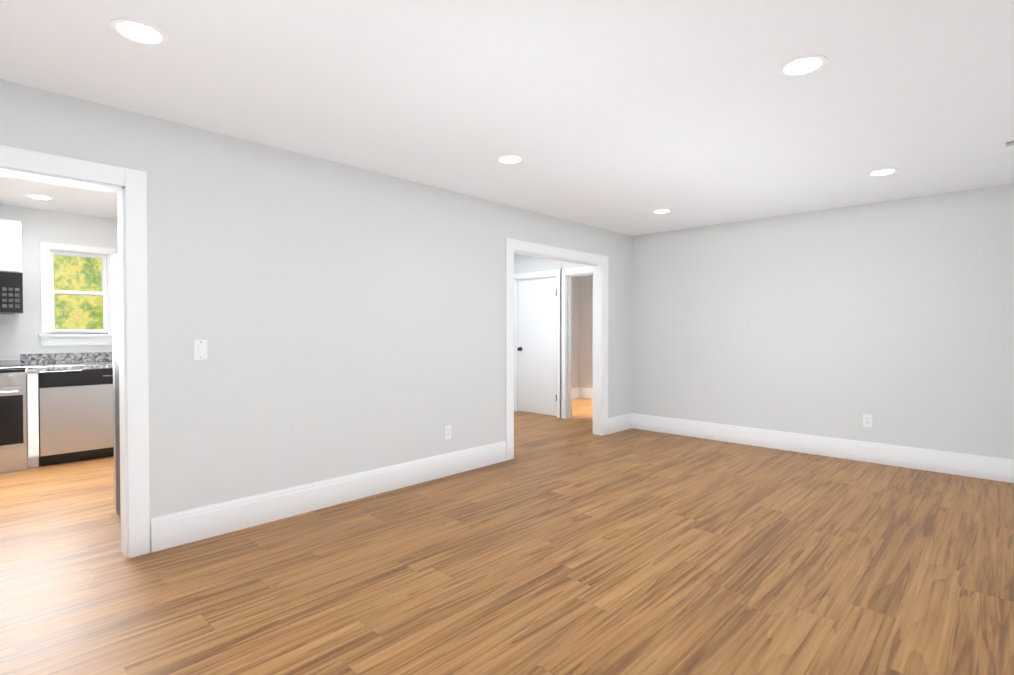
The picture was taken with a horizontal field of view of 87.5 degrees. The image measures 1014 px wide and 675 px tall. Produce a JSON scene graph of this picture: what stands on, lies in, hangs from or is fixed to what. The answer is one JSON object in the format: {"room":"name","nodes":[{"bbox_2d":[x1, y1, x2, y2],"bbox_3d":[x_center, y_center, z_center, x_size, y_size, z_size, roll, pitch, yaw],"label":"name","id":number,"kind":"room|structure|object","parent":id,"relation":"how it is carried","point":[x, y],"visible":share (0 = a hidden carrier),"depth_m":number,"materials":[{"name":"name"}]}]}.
{"room":"empty living room","nodes":[
{"label":"empty living room","id":0,"kind":"room"},
{"bbox_2d":[0,205,117,364],"bbox_3d":[-5.154,-0.039,4.768,0.120,2.440,3.520,1,1,44],"label":"wall","id":1,"kind":"structure","parent":0,"point":[19,333],"depth_m":5.22,"materials":[{"name":"white paint"}]},
{"bbox_2d":[0,219,21,272],"bbox_3d":[-4.748,-0.833,4.841,0.344,0.474,0.435,1,1,44],"label":"upper cabinet","id":2,"kind":"object","parent":1,"relation":"attached to","point":[10,246],"visible":0.94,"depth_m":4.82,"materials":[{"name":"white wood"}]},
{"bbox_2d":[0,272,22,314],"bbox_3d":[-4.819,-0.402,4.693,0.454,0.376,0.756,1,1,44],"label":"microwave","id":3,"kind":"object","parent":2,"relation":"attached to","point":[11,293],"visible":1,"depth_m":4.78,"materials":[{"name":"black metal"}]},
{"bbox_2d":[38,242,115,345],"bbox_3d":[-4.435,-0.434,5.487,0.165,1.030,0.650,1,1,44],"label":"kitchen window","id":4,"kind":"structure","parent":1,"relation":"in","point":[50,335],"depth_m":5.43,"materials":[{"name":"white wood"}]},
{"bbox_2d":[0,79,631,551],"bbox_3d":[-1.113,-0.029,3.983,0.120,2.440,7.950,1,1,44],"label":"wall","id":5,"kind":"structure","parent":0,"point":[342,319],"depth_m":3.60,"materials":[{"name":"white paint"}]},
{"bbox_2d":[0,145,149,557],"bbox_3d":[-2.478,0.149,2.550,0.156,2.124,1.238,1,1,44],"label":"door frame","id":6,"kind":"structure","parent":5,"relation":"attached to","point":[133,182],"depth_m":2.89,"materials":[{"name":"white wood"}]},
{"bbox_2d":[194,340,206,359],"bbox_3d":[-1.820,0.073,3.145,0.012,0.118,0.072,1,1,44],"label":"switch plate","id":7,"kind":"object","parent":5,"relation":"attached to","point":[200,349],"visible":1,"depth_m":3.14,"materials":[{"name":"white plastic"}]},
{"bbox_2d":[150,413,631,552],"bbox_3d":[-0.668,1.091,4.368,0.016,0.190,6.560,1,1,44],"label":"baseboard","id":8,"kind":"structure","parent":5,"relation":"attached to","point":[184,527],"depth_m":3.65,"materials":[{"name":"white wood"}]},
{"bbox_2d":[445,425,450,439],"bbox_3d":[-0.505,0.814,4.540,0.008,0.118,0.072,1,1,44],"label":"outlet","id":9,"kind":"object","parent":5,"relation":"attached to","point":[447,431],"visible":1,"depth_m":4.54,"materials":[{"name":"white plastic"}]},
{"bbox_2d":[506,238,607,460],"bbox_3d":[0.547,0.106,5.731,0.156,2.124,1.758,1,1,44],"label":"door frame","id":10,"kind":"structure","parent":5,"relation":"attached to","point":[512,245],"depth_m":6.02,"materials":[{"name":"white wood"}]},
{"bbox_2d":[0,398,1013,674],"bbox_3d":[-0.259,1.233,4.609,7.460,0.100,10.010,1,1,44],"label":"floor","id":11,"kind":"structure","parent":0,"point":[574,544],"depth_m":2.70,"materials":[{"name":"brown wood"}]},
{"bbox_2d":[0,359,26,472],"bbox_3d":[-4.736,0.700,4.629,0.683,0.965,0.756,1,1,44],"label":"range","id":12,"kind":"object","parent":11,"relation":"on","point":[13,429],"visible":0.98,"depth_m":4.65,"materials":[{"name":"silver metal"}]},
{"bbox_2d":[26,371,38,467],"bbox_3d":[-4.882,0.747,4.524,0.617,0.875,3.265,1,1,44],"label":"base cabinet","id":13,"kind":"object","parent":11,"relation":"on","point":[32,399],"visible":0.25,"depth_m":4.75,"materials":[{"name":"white wood"}]},
{"bbox_2d":[20,352,112,371],"bbox_3d":[-4.878,0.238,4.512,0.630,0.138,3.268,1,1,44],"label":"countertop","id":14,"kind":"structure","parent":13,"relation":"on","point":[62,361],"depth_m":5.25,"materials":[{"name":"grey stone"}]},
{"bbox_2d":[38,368,113,465],"bbox_3d":[-4.221,0.741,5.189,0.599,0.868,0.596,1,1,44],"label":"dishwasher","id":15,"kind":"object","parent":11,"relation":"on","point":[75,415],"visible":0.85,"depth_m":4.96,"materials":[{"name":"silver metal"}]},
{"bbox_2d":[112,253,120,517],"bbox_3d":[-2.154,0.314,3.578,0.765,1.765,0.718,1,1,44],"label":"refrigerator","id":16,"kind":"object","parent":11,"relation":"on","point":[116,414],"visible":0.12,"depth_m":3.48,"materials":[{"name":"silver metal"}]},
{"bbox_2d":[0,0,1013,235],"bbox_3d":[-0.259,-1.307,4.574,7.460,0.100,10.010,1,1,44],"label":"ceiling","id":17,"kind":"structure","parent":0,"point":[626,117],"depth_m":2.65,"materials":[{"name":"white paint"}]},
{"bbox_2d":[25,194,53,199],"bbox_3d":[-4.185,-1.257,4.741,0.196,0.005,0.196,1,1,44],"label":"recessed light","id":18,"kind":"object","parent":17,"relation":"in","point":[41,197],"visible":1,"depth_m":4.74,"materials":[{"name":"white plastic"}]},
{"bbox_2d":[109,18,168,45],"bbox_3d":[-1.473,-1.221,2.122,0.196,0.005,0.196,1,1,44],"label":"recessed light","id":19,"kind":"object","parent":17,"relation":"in","point":[139,32],"visible":1,"depth_m":2.11,"materials":[{"name":"white plastic"}]},
{"bbox_2d":[496,155,523,163],"bbox_3d":[0.022,-1.242,3.694,0.196,0.005,0.196,1,1,44],"label":"recessed light","id":20,"kind":"object","parent":17,"relation":"in","point":[509,159],"visible":1,"depth_m":3.69,"materials":[{"name":"white plastic"}]},
{"bbox_2d":[652,209,671,213],"bbox_3d":[1.552,-1.264,5.303,0.196,0.005,0.196,1,1,44],"label":"recessed light","id":21,"kind":"object","parent":17,"relation":"in","point":[658,211],"visible":1,"depth_m":5.30,"materials":[{"name":"white plastic"}]},
{"bbox_2d":[778,55,827,76],"bbox_3d":[1.335,-1.225,2.391,0.196,0.005,0.196,1,1,44],"label":"recessed light","id":22,"kind":"object","parent":17,"relation":"in","point":[802,65],"visible":1,"depth_m":2.38,"materials":[{"name":"white plastic"}]},
{"bbox_2d":[867,168,897,175],"bbox_3d":[2.836,-1.246,3.999,0.196,0.005,0.196,1,1,44],"label":"recessed light","id":23,"kind":"object","parent":17,"relation":"in","point":[883,172],"visible":1,"depth_m":3.99,"materials":[{"name":"white plastic"}]},
{"bbox_2d":[1001,140,1013,147],"bbox_3d":[3.282,-1.234,3.306,0.280,0.010,0.130,1,1,44],"label":"ceiling vent","id":24,"kind":"object","parent":17,"relation":"in","point":[1007,143],"visible":0.97,"depth_m":3.37,"materials":[{"name":"white metal"}]},
{"bbox_2d":[572,276,578,387],"bbox_3d":[0.627,-0.099,9.151,0.120,2.440,1.940,1,1,44],"label":"wall","id":25,"kind":"structure","parent":0,"point":[575,332],"depth_m":9.73,"materials":[{"name":"white paint"}]},
{"bbox_2d":[579,275,592,387],"bbox_3d":[2.576,-0.093,8.719,3.540,2.440,0.120,1,1,44],"label":"wall","id":26,"kind":"structure","parent":0,"point":[585,331],"depth_m":9.71,"materials":[{"name":"white paint"}]},
{"bbox_2d":[572,387,592,398],"bbox_3d":[1.866,1.042,7.988,3.300,0.190,1.940,1,1,44],"label":"baseboard","id":27,"kind":"structure","parent":26,"relation":"attached to","point":[579,392],"depth_m":9.71,"materials":[{"name":"white wood"}]},
{"bbox_2d":[514,184,1013,459],"bbox_3d":[2.153,-0.060,6.279,6.290,2.440,0.120,1,1,44],"label":"wall","id":28,"kind":"structure","parent":0,"point":[894,319],"depth_m":5.15,"materials":[{"name":"white paint"}]},
{"bbox_2d":[517,277,556,415],"bbox_3d":[0.437,0.128,7.837,0.782,1.999,0.105,1,1,44],"label":"hall door","id":29,"kind":"structure","parent":28,"relation":"in","point":[537,346],"depth_m":7.84,"materials":[{"name":"white wood"}]},
{"bbox_2d":[514,269,561,417],"bbox_3d":[0.472,0.123,7.880,0.810,2.030,0.122,1,1,44],"label":"door frame","id":30,"kind":"structure","parent":28,"relation":"attached to","point":[517,335],"depth_m":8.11,"materials":[{"name":"white wood"}]},
{"bbox_2d":[560,266,592,418],"bbox_3d":[1.157,0.090,7.229,0.968,2.114,0.156,1,1,44],"label":"door frame","id":31,"kind":"structure","parent":28,"relation":"attached to","point":[576,270],"depth_m":7.47,"materials":[{"name":"white wood"}]},
{"bbox_2d":[632,413,1013,482],"bbox_3d":[2.940,1.077,5.453,3.750,0.190,0.016,1,1,44],"label":"baseboard","id":32,"kind":"structure","parent":28,"relation":"attached to","point":[981,467],"depth_m":5.13,"materials":[{"name":"white wood"}]},
{"bbox_2d":[863,414,871,426],"bbox_3d":[3.410,0.787,5.007,0.072,0.118,0.008,1,1,44],"label":"outlet","id":33,"kind":"object","parent":28,"relation":"attached to","point":[867,420],"visible":1,"depth_m":5.00,"materials":[{"name":"white plastic"}]},
{"label":"outside","id":34,"kind":"structure","parent":0,"visible":0},
{"bbox_2d":[53,255,102,328],"bbox_3d":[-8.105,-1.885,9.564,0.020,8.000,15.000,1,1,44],"label":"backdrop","id":35,"kind":"structure","parent":34,"point":[59,282],"depth_m":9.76,"materials":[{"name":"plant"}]}
]}

